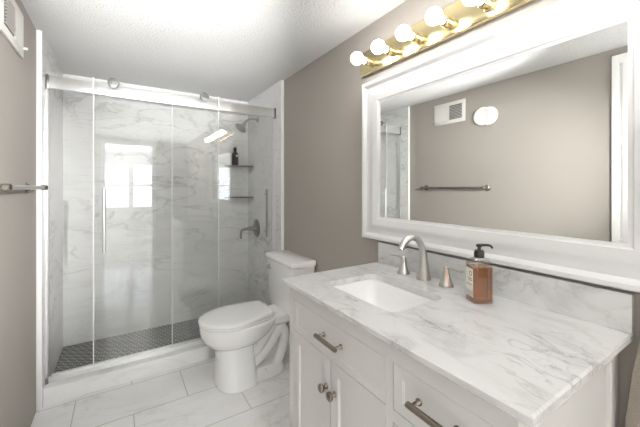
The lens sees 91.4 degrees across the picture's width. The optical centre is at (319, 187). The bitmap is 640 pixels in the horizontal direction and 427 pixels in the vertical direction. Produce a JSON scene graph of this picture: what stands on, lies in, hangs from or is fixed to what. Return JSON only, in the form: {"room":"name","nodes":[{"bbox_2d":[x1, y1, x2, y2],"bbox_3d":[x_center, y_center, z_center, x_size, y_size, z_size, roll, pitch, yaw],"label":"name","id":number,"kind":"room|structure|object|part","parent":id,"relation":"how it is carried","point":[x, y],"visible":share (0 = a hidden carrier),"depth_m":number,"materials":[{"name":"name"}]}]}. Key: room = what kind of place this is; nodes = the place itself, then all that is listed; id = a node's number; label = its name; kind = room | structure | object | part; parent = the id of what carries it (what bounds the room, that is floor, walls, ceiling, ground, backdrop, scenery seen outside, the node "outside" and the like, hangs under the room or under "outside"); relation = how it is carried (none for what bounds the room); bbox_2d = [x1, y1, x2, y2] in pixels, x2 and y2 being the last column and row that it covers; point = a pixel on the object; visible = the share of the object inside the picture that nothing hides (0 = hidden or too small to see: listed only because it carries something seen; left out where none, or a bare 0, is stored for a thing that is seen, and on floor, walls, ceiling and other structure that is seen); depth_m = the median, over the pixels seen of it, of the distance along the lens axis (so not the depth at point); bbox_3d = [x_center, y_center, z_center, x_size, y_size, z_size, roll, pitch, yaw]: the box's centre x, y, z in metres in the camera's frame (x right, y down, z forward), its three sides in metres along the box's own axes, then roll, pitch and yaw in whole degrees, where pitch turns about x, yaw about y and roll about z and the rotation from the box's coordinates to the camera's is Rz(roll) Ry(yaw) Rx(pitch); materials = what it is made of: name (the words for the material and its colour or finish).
{"room":"bathroom","nodes":[
{"label":"bathroom","id":0,"kind":"room"},
{"bbox_2d":[0,0,62,426],"bbox_3d":[-0.702,0.182,0.298,0.124,2.135,5.060,0,0,-33],"label":"wall","id":1,"kind":"structure","parent":0,"point":[17,74],"depth_m":1.55,"materials":[{"name":"beige paint"}]},
{"bbox_2d":[0,0,27,58],"bbox_3d":[-1.315,-0.713,1.347,0.025,0.202,0.339,0,0,-33],"label":"air vent","id":2,"kind":"object","parent":1,"relation":"in","point":[11,17],"visible":1,"depth_m":1.32,"materials":[{"name":"white paint"}]},
{"bbox_3d":[-1.356,-0.713,1.409,0.002,0.142,0.130,0,0,-33],"label":"solid panel","id":3,"kind":"part","parent":2,"relation":"part of","materials":[{"name":"white paint"}]},
{"bbox_2d":[0,182,47,192],"bbox_3d":[-1.263,-0.002,1.319,0.082,0.054,0.687,0,0,-33],"label":"towel bar","id":4,"kind":"object","parent":1,"relation":"attached to","point":[27,187],"visible":1,"depth_m":1.21,"materials":[{"name":"metal"}]},
{"bbox_2d":[36,30,41,411],"bbox_3d":[-1.576,0.182,1.754,0.025,2.135,0.011,0,0,-33],"label":"trim","id":5,"kind":"structure","parent":1,"relation":"attached to","point":[38,32],"depth_m":1.75,"materials":[{"name":"white paint"}]},
{"bbox_2d":[63,74,247,346],"bbox_3d":[-1.379,0.182,2.840,1.483,2.135,0.050,0,0,-33],"label":"wall","id":6,"kind":"structure","parent":0,"point":[133,138],"depth_m":2.73,"materials":[{"name":"stone"}]},
{"bbox_2d":[224,165,252,166],"bbox_3d":[-0.801,-0.217,3.085,0.245,0.010,0.160,0,0,-33],"label":"corner shelf","id":7,"kind":"object","parent":6,"relation":"attached to","point":[224,165],"visible":1,"depth_m":3.08,"materials":[{"name":"grey metal"}]},
{"bbox_2d":[232,147,237,164],"bbox_3d":[-0.832,-0.311,3.065,0.062,0.178,0.064,0,0,-33],"label":"shampoo bottle","id":8,"kind":"object","parent":7,"relation":"on","point":[234,154],"visible":0.91,"depth_m":3.04,"materials":[{"name":"black plastic"}]},
{"bbox_2d":[224,196,253,197],"bbox_3d":[-0.801,0.091,3.085,0.245,0.010,0.160,0,0,-33],"label":"corner shelf","id":9,"kind":"object","parent":6,"relation":"attached to","point":[238,196],"visible":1,"depth_m":3.05,"materials":[{"name":"grey metal"}]},
{"bbox_2d":[31,318,289,426],"bbox_3d":[-0.012,1.266,0.711,1.732,0.068,5.010,0,0,-33],"label":"floor","id":10,"kind":"structure","parent":0,"point":[188,395],"depth_m":1.86,"materials":[{"name":"tile"}]},
{"bbox_2d":[43,343,214,405],"bbox_3d":[-0.998,1.201,2.247,1.483,0.098,0.140,0,0,-33],"label":"shower curb","id":11,"kind":"object","parent":10,"relation":"on","point":[57,391],"visible":0.45,"depth_m":2.00,"materials":[{"name":"stone"}]},
{"bbox_2d":[198,250,315,393],"bbox_3d":[-0.446,0.871,2.126,0.721,0.756,0.464,0,0,-33],"label":"toilet","id":12,"kind":"object","parent":10,"relation":"on","point":[249,340],"visible":0.94,"depth_m":2.03,"materials":[{"name":"white ceramic"}]},
{"bbox_3d":[-0.560,0.827,2.053,0.450,0.032,0.368,0,0,-33],"label":"lid","id":13,"kind":"part","parent":12,"relation":"part of","materials":[{"name":"white plastic"}]},
{"bbox_3d":[-0.560,0.853,2.053,0.446,0.016,0.364,0,0,-33],"label":"seat","id":14,"kind":"part","parent":12,"relation":"part of","materials":[{"name":"white plastic"}]},
{"bbox_3d":[-0.455,1.052,2.120,0.687,0.395,0.368,0,0,-33],"label":"bowl","id":15,"kind":"part","parent":12,"relation":"part of","materials":[{"name":"white ceramic"}]},
{"bbox_3d":[-0.224,0.512,2.268,0.193,0.038,0.464,0,0,-33],"label":"tank lid","id":16,"kind":"part","parent":12,"relation":"part of","materials":[{"name":"white ceramic"}]},
{"bbox_3d":[-0.221,0.705,2.270,0.175,0.346,0.444,0,0,-33],"label":"tank","id":17,"kind":"part","parent":12,"relation":"part of","materials":[{"name":"white ceramic"}]},
{"bbox_2d":[290,288,618,426],"bbox_3d":[0.326,0.826,1.059,0.584,0.848,0.880,0,0,-33],"label":"vanity cabinet","id":18,"kind":"object","parent":10,"relation":"on","point":[342,375],"visible":0.77,"depth_m":0.85,"materials":[{"name":"white paint"}]},
{"bbox_3d":[-0.028,0.861,1.156,0.018,0.574,0.258,0,0,-33],"label":"door","id":19,"kind":"part","parent":18,"relation":"part of","materials":[{"name":"white paint"}]},
{"bbox_3d":[0.009,0.673,1.054,0.029,0.029,0.029,0,0,-33],"label":"knob","id":20,"kind":"part","parent":18,"relation":"part of","materials":[{"name":"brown metal"}]},
{"bbox_3d":[0.024,0.503,1.023,0.037,0.017,0.122,0,0,-33],"label":"pull handle","id":21,"kind":"part","parent":18,"relation":"part of","materials":[{"name":"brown metal"}]},
{"bbox_3d":[0.036,0.673,1.012,0.029,0.029,0.029,0,0,-33],"label":"knob","id":22,"kind":"part","parent":18,"relation":"part of","materials":[{"name":"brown metal"}]},
{"bbox_3d":[0.042,0.510,1.048,0.018,0.123,0.515,0,0,-33],"label":"drawer","id":23,"kind":"part","parent":18,"relation":"part of","materials":[{"name":"white paint"}]},
{"bbox_3d":[0.112,0.861,0.938,0.018,0.574,0.254,0,0,-33],"label":"door","id":24,"kind":"part","parent":18,"relation":"part of","materials":[{"name":"white paint"}]},
{"bbox_3d":[0.244,0.502,0.681,0.037,0.017,0.122,0,0,-33],"label":"pull handle","id":25,"kind":"part","parent":18,"relation":"part of","materials":[{"name":"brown metal"}]},
{"bbox_3d":[0.267,0.508,0.697,0.018,0.120,0.262,0,0,-33],"label":"drawer","id":26,"kind":"part","parent":18,"relation":"part of","materials":[{"name":"white paint"}]},
{"bbox_2d":[282,242,634,426],"bbox_3d":[0.334,0.338,1.065,0.564,0.124,0.945,0,0,-33],"label":"countertop","id":27,"kind":"structure","parent":18,"relation":"on","point":[541,338],"depth_m":0.84,"materials":[{"name":"stone"}]},
{"bbox_2d":[333,279,434,311],"bbox_3d":[0.225,0.475,1.163,0.295,0.150,0.410,0,0,-33],"label":"undermount sink","id":28,"kind":"object","parent":27,"relation":"in","point":[385,296],"visible":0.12,"depth_m":1.30,"materials":[{"name":"white ceramic"}]},
{"bbox_2d":[390,234,462,287],"bbox_3d":[0.380,0.282,1.266,0.172,0.191,0.362,0,0,-33],"label":"widespread faucet","id":29,"kind":"object","parent":27,"relation":"on","point":[423,273],"visible":1,"depth_m":1.27,"materials":[{"name":"silver metal"}]},
{"bbox_3d":[0.371,0.339,1.388,0.055,0.076,0.055,0,0,-33],"label":"handle","id":30,"kind":"part","parent":29,"relation":"part of","materials":[{"name":"silver metal"}]},
{"bbox_3d":[0.380,0.282,1.266,0.172,0.191,0.056,0,0,-33],"label":"spout","id":31,"kind":"part","parent":29,"relation":"part of","materials":[{"name":"silver metal"}]},
{"bbox_3d":[0.488,0.339,1.206,0.055,0.076,0.055,0,0,-33],"label":"handle","id":32,"kind":"part","parent":29,"relation":"part of","materials":[{"name":"silver metal"}]},
{"bbox_3d":[0.502,0.309,1.177,0.014,0.015,0.080,0,0,-26],"label":"lever","id":33,"kind":"part","parent":29,"relation":"part of","materials":[{"name":"silver metal"}]},
{"bbox_2d":[466,244,492,303],"bbox_3d":[0.535,0.281,1.045,0.074,0.192,0.060,0,0,-3],"label":"soap dispenser","id":34,"kind":"object","parent":27,"relation":"on","point":[478,276],"visible":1,"depth_m":1.02,"materials":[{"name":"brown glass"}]},
{"bbox_3d":[0.580,0.781,0.716,0.525,0.738,0.008,0,0,-33],"label":"panel","id":35,"kind":"part","parent":18,"relation":"part of","materials":[{"name":"white paint"}]},
{"bbox_3d":[0.585,0.826,0.709,0.526,0.848,0.012,0,0,-33],"label":"frame","id":36,"kind":"part","parent":18,"relation":"part of","materials":[{"name":"white paint"}]},
{"bbox_2d":[21,0,405,101],"bbox_3d":[-0.039,-0.910,0.753,1.732,0.050,5.110,0,0,-33],"label":"ceiling","id":37,"kind":"structure","parent":0,"point":[238,50],"depth_m":1.82,"materials":[{"name":"white paint"}]},
{"bbox_2d":[248,0,639,426],"bbox_3d":[0.651,0.182,1.166,0.125,2.135,5.060,0,0,-33],"label":"wall","id":38,"kind":"structure","parent":0,"point":[323,99],"depth_m":2.05,"materials":[{"name":"beige paint"}]},
{"bbox_2d":[45,74,275,384],"bbox_3d":[-1.005,0.238,2.258,1.483,1.828,0.074,0,0,-33],"label":"shower door frame","id":39,"kind":"object","parent":38,"relation":"attached to","point":[52,82],"visible":0.97,"depth_m":2.11,"materials":[{"name":"metal"}]},
{"bbox_3d":[-1.004,-0.633,2.257,1.455,0.075,0.020,0,0,-33],"label":"header rail","id":40,"kind":"part","parent":39,"relation":"part of","materials":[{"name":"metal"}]},
{"bbox_2d":[93,77,272,366],"bbox_3d":[-0.901,0.220,2.296,1.243,1.843,0.100,0,0,-33],"label":"door","id":41,"kind":"structure","parent":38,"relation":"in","point":[112,82],"depth_m":2.24,"materials":[{"name":"glass"}]},
{"bbox_3d":[-1.361,0.207,1.969,0.018,0.400,0.045,0,0,-33],"label":"bar handle","id":42,"kind":"part","parent":41,"relation":"part of","materials":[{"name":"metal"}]},
{"bbox_3d":[-0.449,0.207,2.607,0.018,0.395,0.045,0,0,-33],"label":"bar handle","id":43,"kind":"part","parent":41,"relation":"part of","materials":[{"name":"metal"}]},
{"bbox_2d":[235,116,258,132],"bbox_3d":[-0.681,-0.602,2.926,0.216,0.167,0.108,0,0,-33],"label":"shower","id":44,"kind":"object","parent":38,"relation":"attached to","point":[240,127],"visible":1,"depth_m":2.90,"materials":[{"name":"silver metal"}]},
{"bbox_3d":[-0.660,-0.632,2.953,0.134,0.073,0.024,0,0,-33],"label":"arm","id":45,"kind":"part","parent":44,"relation":"part of","materials":[{"name":"silver metal"}]},
{"bbox_2d":[240,219,259,238],"bbox_3d":[-0.683,0.388,2.974,0.166,0.176,0.176,0,0,-33],"label":"shower valve","id":46,"kind":"object","parent":38,"relation":"attached to","point":[255,228],"visible":1,"depth_m":2.97,"materials":[{"name":"metal"}]},
{"bbox_3d":[-0.687,0.415,2.971,0.156,0.121,0.068,0,0,-33],"label":"lever","id":47,"kind":"part","parent":46,"relation":"part of","materials":[{"name":"metal"}]},
{"bbox_2d":[281,80,283,249],"bbox_3d":[-0.308,0.182,2.568,0.026,2.135,0.011,0,0,-33],"label":"trim","id":48,"kind":"structure","parent":38,"relation":"attached to","point":[282,81],"depth_m":2.56,"materials":[{"name":"white paint"}]},
{"bbox_2d":[351,0,535,77],"bbox_3d":[0.435,-0.671,1.282,0.162,0.126,0.961,0,0,-33],"label":"vanity light","id":49,"kind":"object","parent":38,"relation":"attached to","point":[438,26],"visible":1,"depth_m":1.29,"materials":[{"name":"gold metal"}]},
{"bbox_2d":[351,52,375,67],"bbox_3d":[0.218,-0.654,1.597,0.136,0.063,0.063,0,0,-33],"label":"bulb","id":50,"kind":"object","parent":49,"relation":"attached to","point":[357,58],"depth_m":1.59,"materials":[{"name":"white glass"}]},
{"bbox_2d":[371,39,397,56],"bbox_3d":[0.300,-0.654,1.469,0.136,0.063,0.063,0,0,-33],"label":"bulb","id":51,"kind":"object","parent":49,"relation":"attached to","point":[378,46],"depth_m":1.46,"materials":[{"name":"white glass"}]},
{"bbox_2d":[396,25,423,44],"bbox_3d":[0.383,-0.654,1.340,0.136,0.063,0.063,0,0,-33],"label":"bulb","id":52,"kind":"object","parent":49,"relation":"attached to","point":[403,32],"depth_m":1.33,"materials":[{"name":"white glass"}]},
{"bbox_2d":[425,7,455,29],"bbox_3d":[0.465,-0.654,1.211,0.136,0.063,0.063,0,0,-33],"label":"bulb","id":53,"kind":"object","parent":49,"relation":"attached to","point":[434,16],"depth_m":1.20,"materials":[{"name":"white glass"}]},
{"bbox_2d":[462,0,495,11],"bbox_3d":[0.548,-0.654,1.082,0.136,0.063,0.063,0,0,-33],"label":"bulb","id":54,"kind":"object","parent":49,"relation":"attached to","point":[481,5],"depth_m":1.09,"materials":[{"name":"white glass"}]},
{"bbox_2d":[362,0,639,292],"bbox_3d":[0.554,-0.146,1.211,0.037,0.823,1.166,0,0,-33],"label":"framed mirror","id":55,"kind":"object","parent":38,"relation":"attached to","point":[520,137],"visible":1,"depth_m":1.03,"materials":[{"name":"white paint"}]},
{"bbox_2d":[380,21,627,243],"bbox_3d":[0.565,-0.146,1.218,0.010,0.599,0.942,0,0,-33],"label":"mirror glass","id":56,"kind":"object","parent":55,"relation":"attached to","point":[530,142],"depth_m":1.04,"materials":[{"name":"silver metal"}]},
{"bbox_2d":[378,242,634,333],"bbox_3d":[0.562,0.327,1.209,0.024,0.102,0.941,0,0,-33],"label":"backsplash","id":57,"kind":"structure","parent":38,"relation":"attached to","point":[607,307],"depth_m":0.97,"materials":[{"name":"stone"}]},
{"bbox_2d":[625,341,639,426],"bbox_3d":[0.840,0.590,0.733,0.067,0.640,0.188,0,0,-33],"label":"hanging towel","id":58,"kind":"object","parent":38,"relation":"hanging from","point":[633,408],"visible":1,"depth_m":0.78,"materials":[{"name":"beige fabric"}]}
]}

